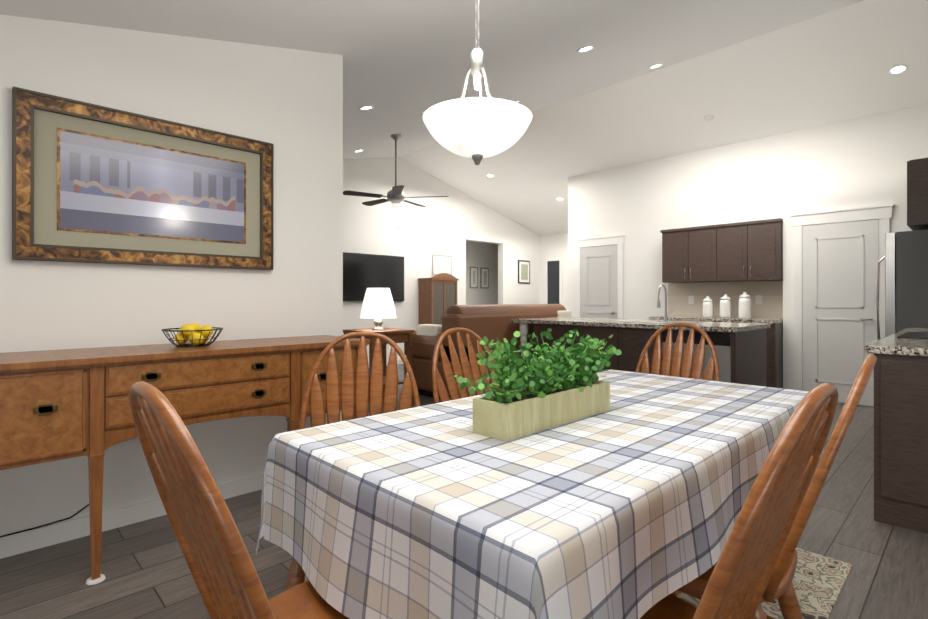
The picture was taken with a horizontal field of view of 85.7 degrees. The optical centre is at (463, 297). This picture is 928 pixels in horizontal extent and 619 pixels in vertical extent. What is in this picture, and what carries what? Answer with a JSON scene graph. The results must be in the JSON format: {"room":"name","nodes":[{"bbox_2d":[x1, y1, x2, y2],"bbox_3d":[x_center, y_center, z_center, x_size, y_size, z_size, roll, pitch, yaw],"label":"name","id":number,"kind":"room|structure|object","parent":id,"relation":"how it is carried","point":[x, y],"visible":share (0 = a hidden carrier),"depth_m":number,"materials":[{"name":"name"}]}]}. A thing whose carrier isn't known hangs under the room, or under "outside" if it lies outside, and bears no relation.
{"room":"dining room","nodes":[
{"label":"dining room","id":0,"kind":"room"},
{"bbox_2d":[0,14,342,535],"bbox_3d":[-2.894,-0.977,1.592,5.580,4.300,0.150,0,0,-44],"label":"wall","id":1,"kind":"structure","parent":0,"point":[287,103],"depth_m":2.76,"materials":[{"name":"white paint"}]},
{"bbox_2d":[0,473,263,558],"bbox_3d":[-2.889,1.125,1.592,5.593,0.095,0.176,0,0,-44],"label":"baseboard","id":2,"kind":"structure","parent":1,"relation":"attached to","point":[40,537],"depth_m":2.52,"materials":[{"name":"white"}]},
{"bbox_2d":[12,86,273,269],"bbox_3d":[-1.623,-0.565,2.694,1.200,0.780,0.042,0,0,-44],"label":"framed art","id":3,"kind":"object","parent":1,"relation":"attached to","point":[92,183],"visible":1,"depth_m":2.60,"materials":[{"name":"brown wood"}]},
{"bbox_2d":[0,0,863,159],"bbox_3d":[-1.141,-1.459,2.359,9.160,2.153,12.100,0,0,-44],"label":"ceiling","id":4,"kind":"structure","parent":0,"point":[406,63],"depth_m":3.82,"materials":[{"name":"grey paint"}]},
{"bbox_2d":[358,105,373,110],"bbox_3d":[-0.987,-1.919,5.052,0.156,0.016,0.156,0,13,46],"label":"recessed light","id":5,"kind":"object","parent":4,"relation":"in","point":[368,107],"visible":0.92,"depth_m":5.06,"materials":[{"name":"white"}]},
{"bbox_2d":[343,133,448,228],"bbox_3d":[-0.963,-1.583,6.808,1.393,1.295,1.341,0,0,-44],"label":"ceiling fan","id":6,"kind":"object","parent":4,"relation":"hanging from","point":[395,196],"visible":0.94,"depth_m":6.71,"materials":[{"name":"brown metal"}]},
{"bbox_2d":[422,0,531,164],"bbox_3d":[0.048,-1.022,1.741,0.380,1.115,0.384,0,0,-44],"label":"pendant light","id":7,"kind":"object","parent":4,"relation":"hanging from","point":[477,130],"visible":1,"depth_m":1.64,"materials":[{"name":"white glass"}]},
{"bbox_2d":[577,45,594,52],"bbox_3d":[1.047,-2.139,4.299,0.156,0.016,0.156,0,13,46],"label":"recessed light","id":8,"kind":"object","parent":4,"relation":"in","point":[588,48],"visible":0.92,"depth_m":4.30,"materials":[{"name":"white"}]},
{"bbox_2d":[648,63,663,68],"bbox_3d":[2.050,-2.477,5.348,0.156,0.016,0.156,0,13,46],"label":"recessed light","id":9,"kind":"object","parent":4,"relation":"in","point":[656,66],"visible":0.96,"depth_m":5.35,"materials":[{"name":"white"}]},
{"bbox_2d":[343,157,539,361],"bbox_3d":[-3.017,-0.965,7.268,13.330,4.300,0.150,0,0,-44],"label":"wall","id":10,"kind":"structure","parent":0,"point":[453,222],"depth_m":9.28,"materials":[{"name":"white paint"}]},
{"bbox_2d":[343,252,403,300],"bbox_3d":[-1.574,-0.342,8.530,1.360,0.800,0.047,0,0,-44],"label":"television","id":11,"kind":"object","parent":10,"relation":"attached to","point":[362,273],"visible":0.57,"depth_m":8.49,"materials":[{"name":"black plastic"}]},
{"bbox_2d":[368,359,403,365],"bbox_3d":[-0.204,1.144,9.893,5.630,0.095,0.013,0,0,-44],"label":"baseboard","id":12,"kind":"structure","parent":10,"relation":"attached to","point":[399,361],"depth_m":8.94,"materials":[{"name":"white"}]},
{"bbox_2d":[432,254,451,274],"bbox_3d":[-0.424,-0.629,9.672,0.500,0.400,0.023,0,0,-44],"label":"framed picture","id":13,"kind":"object","parent":10,"relation":"attached to","point":[441,263],"visible":0.91,"depth_m":9.65,"materials":[{"name":"white"}]},
{"bbox_2d":[518,260,529,283],"bbox_3d":[1.373,-0.590,11.425,0.420,0.530,0.023,0,0,-44],"label":"picture","id":14,"kind":"object","parent":10,"relation":"attached to","point":[523,271],"visible":0.98,"depth_m":11.40,"materials":[{"name":"grey"}]},
{"bbox_2d":[0,364,927,618],"bbox_3d":[0.627,1.218,4.078,14.100,0.080,12.100,0,0,-44],"label":"floor","id":15,"kind":"structure","parent":0,"point":[145,571],"depth_m":2.21,"materials":[{"name":"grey wood"}]},
{"bbox_2d":[0,335,369,584],"bbox_3d":[-1.373,0.710,2.535,1.764,0.930,0.536,0,0,-44],"label":"sideboard","id":16,"kind":"object","parent":15,"relation":"on","point":[61,404],"visible":0.85,"depth_m":2.14,"materials":[{"name":"brown wood"}]},
{"bbox_2d":[161,323,222,346],"bbox_3d":[-1.372,0.185,2.535,0.277,0.115,0.277,0,0,-44],"label":"fruit bowl","id":17,"kind":"object","parent":16,"relation":"on","point":[198,334],"visible":1,"depth_m":2.49,"materials":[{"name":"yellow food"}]},
{"bbox_2d":[343,328,414,390],"bbox_3d":[-1.031,0.783,6.023,0.620,0.800,0.620,0,0,-44],"label":"side table","id":18,"kind":"object","parent":15,"relation":"on","point":[395,335],"visible":0.31,"depth_m":5.94,"materials":[{"name":"brown wood"}]},
{"bbox_2d":[360,288,395,329],"bbox_3d":[-1.031,0.132,6.024,0.430,0.500,0.430,0,0,-44],"label":"table lamp","id":19,"kind":"object","parent":18,"relation":"on","point":[378,306],"visible":1,"depth_m":5.88,"materials":[{"name":"white fabric"}]},
{"bbox_2d":[418,273,458,324],"bbox_3d":[-0.475,0.365,9.350,0.680,1.650,0.385,0,0,-44],"label":"curio cabinet","id":20,"kind":"object","parent":15,"relation":"on","point":[437,296],"visible":0.48,"depth_m":9.16,"materials":[{"name":"brown wood"}]},
{"bbox_2d":[404,304,571,399],"bbox_3d":[0.378,0.633,6.635,2.212,1.101,1.032,0,0,-44],"label":"sofa","id":21,"kind":"object","parent":15,"relation":"on","point":[491,322],"visible":0.46,"depth_m":5.92,"materials":[{"name":"brown leather"}]},
{"bbox_2d":[520,324,766,386],"bbox_3d":[1.821,0.739,5.508,0.955,0.885,2.420,0,0,-44],"label":"kitchen island","id":22,"kind":"object","parent":15,"relation":"on","point":[741,350],"depth_m":4.86,"materials":[{"name":"wood"}]},
{"bbox_2d":[512,317,770,331],"bbox_3d":[1.816,0.277,5.518,1.010,0.040,2.500,0,0,-44],"label":"island countertop","id":23,"kind":"structure","parent":22,"relation":"on","point":[588,322],"depth_m":5.14,"materials":[{"name":"grey stone"}]},
{"bbox_2d":[649,318,696,320],"bbox_3d":[3.039,0.742,6.816,0.620,0.886,0.747,0,0,-44],"label":"base cabinet","id":24,"kind":"object","parent":15,"relation":"on","point":[672,319],"depth_m":6.59,"materials":[{"name":"stone"}]},
{"bbox_2d":[736,322,782,387],"bbox_3d":[3.561,0.741,6.281,0.620,0.886,0.748,0,0,-44],"label":"base cabinet","id":25,"kind":"object","parent":15,"relation":"on","point":[775,333],"depth_m":5.85,"materials":[{"name":"wood"}]},
{"bbox_2d":[657,314,782,321],"bbox_3d":[3.291,0.278,6.554,0.628,0.040,1.515,0,0,-44],"label":"countertop","id":26,"kind":"structure","parent":25,"relation":"on","point":[669,315],"depth_m":6.28,"materials":[{"name":"grey stone"}]},
{"bbox_2d":[703,296,712,316],"bbox_3d":[3.256,0.116,6.685,0.122,0.285,0.122,0,0,37],"label":"canister","id":27,"kind":"object","parent":26,"relation":"on","point":[707,302],"depth_m":6.64,"materials":[{"name":"white ceramic"}]},
{"bbox_2d":[720,294,730,317],"bbox_3d":[3.409,0.103,6.528,0.130,0.310,0.130,0,0,37],"label":"canister","id":28,"kind":"object","parent":26,"relation":"on","point":[725,301],"depth_m":6.48,"materials":[{"name":"white ceramic"}]},
{"bbox_2d":[739,292,750,317],"bbox_3d":[3.570,0.090,6.363,0.138,0.335,0.138,0,0,37],"label":"canister","id":29,"kind":"object","parent":26,"relation":"on","point":[744,305],"depth_m":6.31,"materials":[{"name":"white ceramic"}]},
{"bbox_2d":[677,547,851,618],"bbox_3d":[0.342,1.169,1.865,2.400,0.008,1.430,0,0,-44],"label":"rug","id":30,"kind":"object","parent":15,"relation":"on","point":[818,581],"visible":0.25,"depth_m":2.02,"materials":[{"name":"beige fabric"}]},
{"bbox_2d":[129,381,349,618],"bbox_3d":[-0.308,0.651,1.016,0.609,1.024,0.490,0,0,-44],"label":"chair","id":31,"kind":"object","parent":30,"relation":"on","point":[222,569],"visible":0.88,"depth_m":0.84,"materials":[{"name":"brown wood"}]},
{"bbox_2d":[286,331,419,589],"bbox_3d":[-0.380,0.653,1.823,0.490,1.024,0.609,0,0,-9],"label":"chair","id":32,"kind":"object","parent":30,"relation":"on","point":[359,395],"visible":0.44,"depth_m":2.04,"materials":[{"name":"brown wood"}]},
{"bbox_2d":[432,328,504,403],"bbox_3d":[0.179,0.653,2.187,0.609,1.024,0.490,0,0,44],"label":"chair","id":33,"kind":"object","parent":30,"relation":"on","point":[438,386],"visible":0.25,"depth_m":2.31,"materials":[{"name":"brown wood"}]},
{"bbox_2d":[256,370,823,618],"bbox_3d":[0.461,0.779,1.788,2.025,0.763,1.054,0,0,-44],"label":"tablecloth","id":34,"kind":"object","parent":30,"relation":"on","point":[629,504],"visible":0.79,"depth_m":1.12,"materials":[{"name":"multicoloured fabric"}]},
{"bbox_2d":[451,328,621,440],"bbox_3d":[0.252,0.248,1.603,0.718,0.296,0.305,0,0,-44],"label":"planter","id":35,"kind":"object","parent":34,"relation":"on","point":[527,401],"visible":1,"depth_m":1.52,"materials":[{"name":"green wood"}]},
{"bbox_2d":[635,323,719,380],"bbox_3d":[1.040,0.654,2.665,0.609,1.024,0.490,0,0,-44],"label":"chair","id":36,"kind":"object","parent":30,"relation":"on","point":[676,368],"visible":0.29,"depth_m":2.82,"materials":[{"name":"brown wood"}]},
{"bbox_2d":[640,383,837,618],"bbox_3d":[0.368,0.651,1.007,0.490,1.024,0.609,0,0,-44],"label":"chair","id":37,"kind":"object","parent":30,"relation":"on","point":[741,574],"visible":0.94,"depth_m":0.81,"materials":[{"name":"brown wood"}]},
{"bbox_2d":[671,354,876,618],"bbox_3d":[0.780,0.652,1.423,0.609,1.024,0.490,0,0,41],"label":"chair","id":38,"kind":"object","parent":30,"relation":"on","point":[780,588],"visible":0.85,"depth_m":1.15,"materials":[{"name":"brown wood"}]},
{"bbox_2d":[870,350,927,532],"bbox_3d":[3.201,0.734,3.238,2.350,0.885,0.598,0,0,-44],"label":"base cabinet","id":39,"kind":"object","parent":15,"relation":"on","point":[901,432],"depth_m":2.55,"materials":[{"name":"wood"}]},
{"bbox_2d":[866,328,927,353],"bbox_3d":[3.187,0.272,3.246,2.360,0.040,0.628,0,0,-44],"label":"countertop","id":40,"kind":"structure","parent":39,"relation":"on","point":[907,345],"depth_m":2.69,"materials":[{"name":"beige stone"}]},
{"bbox_2d":[894,330,927,337],"bbox_3d":[3.169,0.248,3.221,0.740,0.007,0.518,0,0,-44],"label":"cooktop","id":41,"kind":"object","parent":40,"relation":"in","point":[905,333],"depth_m":3.35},
{"bbox_2d":[876,230,927,339],"bbox_3d":[4.287,0.302,4.482,0.900,1.755,0.846,0,0,-44],"label":"fridge","id":42,"kind":"object","parent":15,"relation":"on","point":[905,257],"visible":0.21,"depth_m":4.33,"materials":[{"name":"grey metal"}]},
{"bbox_2d":[466,241,497,304],"bbox_3d":[0.583,-0.105,11.545,2.940,2.600,0.950,0,0,-44],"label":"wall","id":43,"kind":"structure","parent":0,"point":[481,254],"depth_m":11.93,"materials":[{"name":"white paint"}]},
{"bbox_2d":[470,267,477,287],"bbox_3d":[0.231,-0.475,11.707,0.260,0.500,0.023,0,0,-44],"label":"framed picture","id":44,"kind":"object","parent":43,"relation":"attached to","point":[473,277],"visible":0.98,"depth_m":11.70,"materials":[{"name":"grey"}]},
{"bbox_2d":[480,267,488,288],"bbox_3d":[0.495,-0.474,11.966,0.280,0.500,0.023,0,0,-44],"label":"framed picture","id":45,"kind":"object","parent":43,"relation":"attached to","point":[484,278],"visible":0.98,"depth_m":11.94,"materials":[{"name":"grey"}]},
{"bbox_2d":[540,233,567,309],"bbox_3d":[2.280,-0.955,11.491,0.150,4.300,3.800,0,0,-44],"label":"wall","id":46,"kind":"structure","parent":0,"point":[554,245],"depth_m":11.57,"materials":[{"name":"white paint"}]},
{"bbox_2d":[545,256,562,304],"bbox_3d":[2.072,0.125,11.579,0.022,2.140,0.480,0,0,-44],"label":"entry door","id":47,"kind":"structure","parent":46,"relation":"attached to","point":[553,280],"depth_m":11.56,"materials":[{"name":"grey"}]},
{"bbox_2d":[399,0,927,235],"bbox_3d":[3.906,-1.907,7.282,4.940,1.235,12.100,0,0,-44],"label":"ceiling","id":48,"kind":"structure","parent":0,"point":[834,66],"depth_m":5.94,"materials":[{"name":"white paint"}]},
{"bbox_2d":[703,115,713,120],"bbox_3d":[3.052,-2.242,6.241,0.125,0.016,0.125,0,-14,46],"label":"smoke detector","id":49,"kind":"object","parent":48,"relation":"attached to","point":[708,118],"visible":1,"depth_m":6.24,"materials":[{"name":"white plastic"}]},
{"bbox_2d":[888,64,907,74],"bbox_3d":[4.280,-2.253,4.938,0.156,0.016,0.156,0,-14,46],"label":"recessed light","id":50,"kind":"object","parent":48,"relation":"in","point":[898,69],"visible":1,"depth_m":4.94,"materials":[{"name":"white"}]},
{"bbox_2d":[568,104,927,319],"bbox_3d":[4.783,-0.968,5.586,0.150,4.300,8.450,0,0,-44],"label":"wall","id":51,"kind":"structure","parent":0,"point":[640,205],"depth_m":6.84,"materials":[{"name":"white paint"}]},
{"bbox_2d":[573,234,624,318],"bbox_3d":[2.162,0.100,8.105,0.108,2.175,0.920,0,0,-44],"label":"door","id":52,"kind":"structure","parent":51,"relation":"attached to","point":[599,277],"depth_m":8.10,"materials":[{"name":"grey wood"}]},
{"bbox_2d":[661,225,716,285],"bbox_3d":[3.157,-0.583,6.892,0.350,0.736,0.727,0,0,-44],"label":"upper cabinet","id":53,"kind":"object","parent":51,"relation":"attached to","point":[687,253],"depth_m":6.78,"materials":[{"name":"wood"}]},
{"bbox_2d":[713,218,782,281],"bbox_3d":[3.665,-0.584,6.371,0.350,0.736,0.728,0,0,-44],"label":"upper cabinet","id":54,"kind":"object","parent":51,"relation":"attached to","point":[732,261],"depth_m":6.24,"materials":[{"name":"wood"}]},
{"bbox_2d":[783,175,911,406],"bbox_3d":[4.640,-0.049,5.409,0.300,2.460,2.000,0,0,-44],"label":"wall","id":55,"kind":"structure","parent":0,"point":[890,190],"depth_m":5.76,"materials":[{"name":"white paint"}]},
{"bbox_2d":[790,203,893,406],"bbox_3d":[4.197,0.094,5.606,0.083,2.175,0.940,0,0,-44],"label":"door","id":56,"kind":"structure","parent":55,"relation":"attached to","point":[835,261],"depth_m":5.62,"materials":[{"name":"white wood"}]},
{"bbox_2d":[906,158,927,230],"bbox_3d":[4.367,-0.901,4.405,0.935,0.560,0.636,0,0,-44],"label":"upper cabinet","id":57,"kind":"object","parent":0,"relation":"attached to","point":[917,169],"depth_m":4.26,"materials":[{"name":"wood"}]},
{"bbox_2d":[926,202,927,229],"bbox_3d":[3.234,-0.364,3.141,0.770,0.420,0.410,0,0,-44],"label":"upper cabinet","id":58,"kind":"object","parent":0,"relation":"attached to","point":[926,202],"depth_m":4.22,"materials":[{"name":"wood"}]},
{"bbox_3d":[-1.825,0.720,2.504,0.070,0.110,0.030,0,0,-44],"label":"outlet","id":59,"kind":"object","parent":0,"visible":0},
{"bbox_2d":[0,504,88,537],"bbox_3d":[-2.023,0.915,2.298,0.579,0.323,0.012,0,0,-44],"label":"power cord","id":60,"kind":"object","parent":59,"relation":"attached to","point":[44,524],"visible":0.48,"depth_m":2.35,"materials":[{"name":"black plastic"}]}
]}

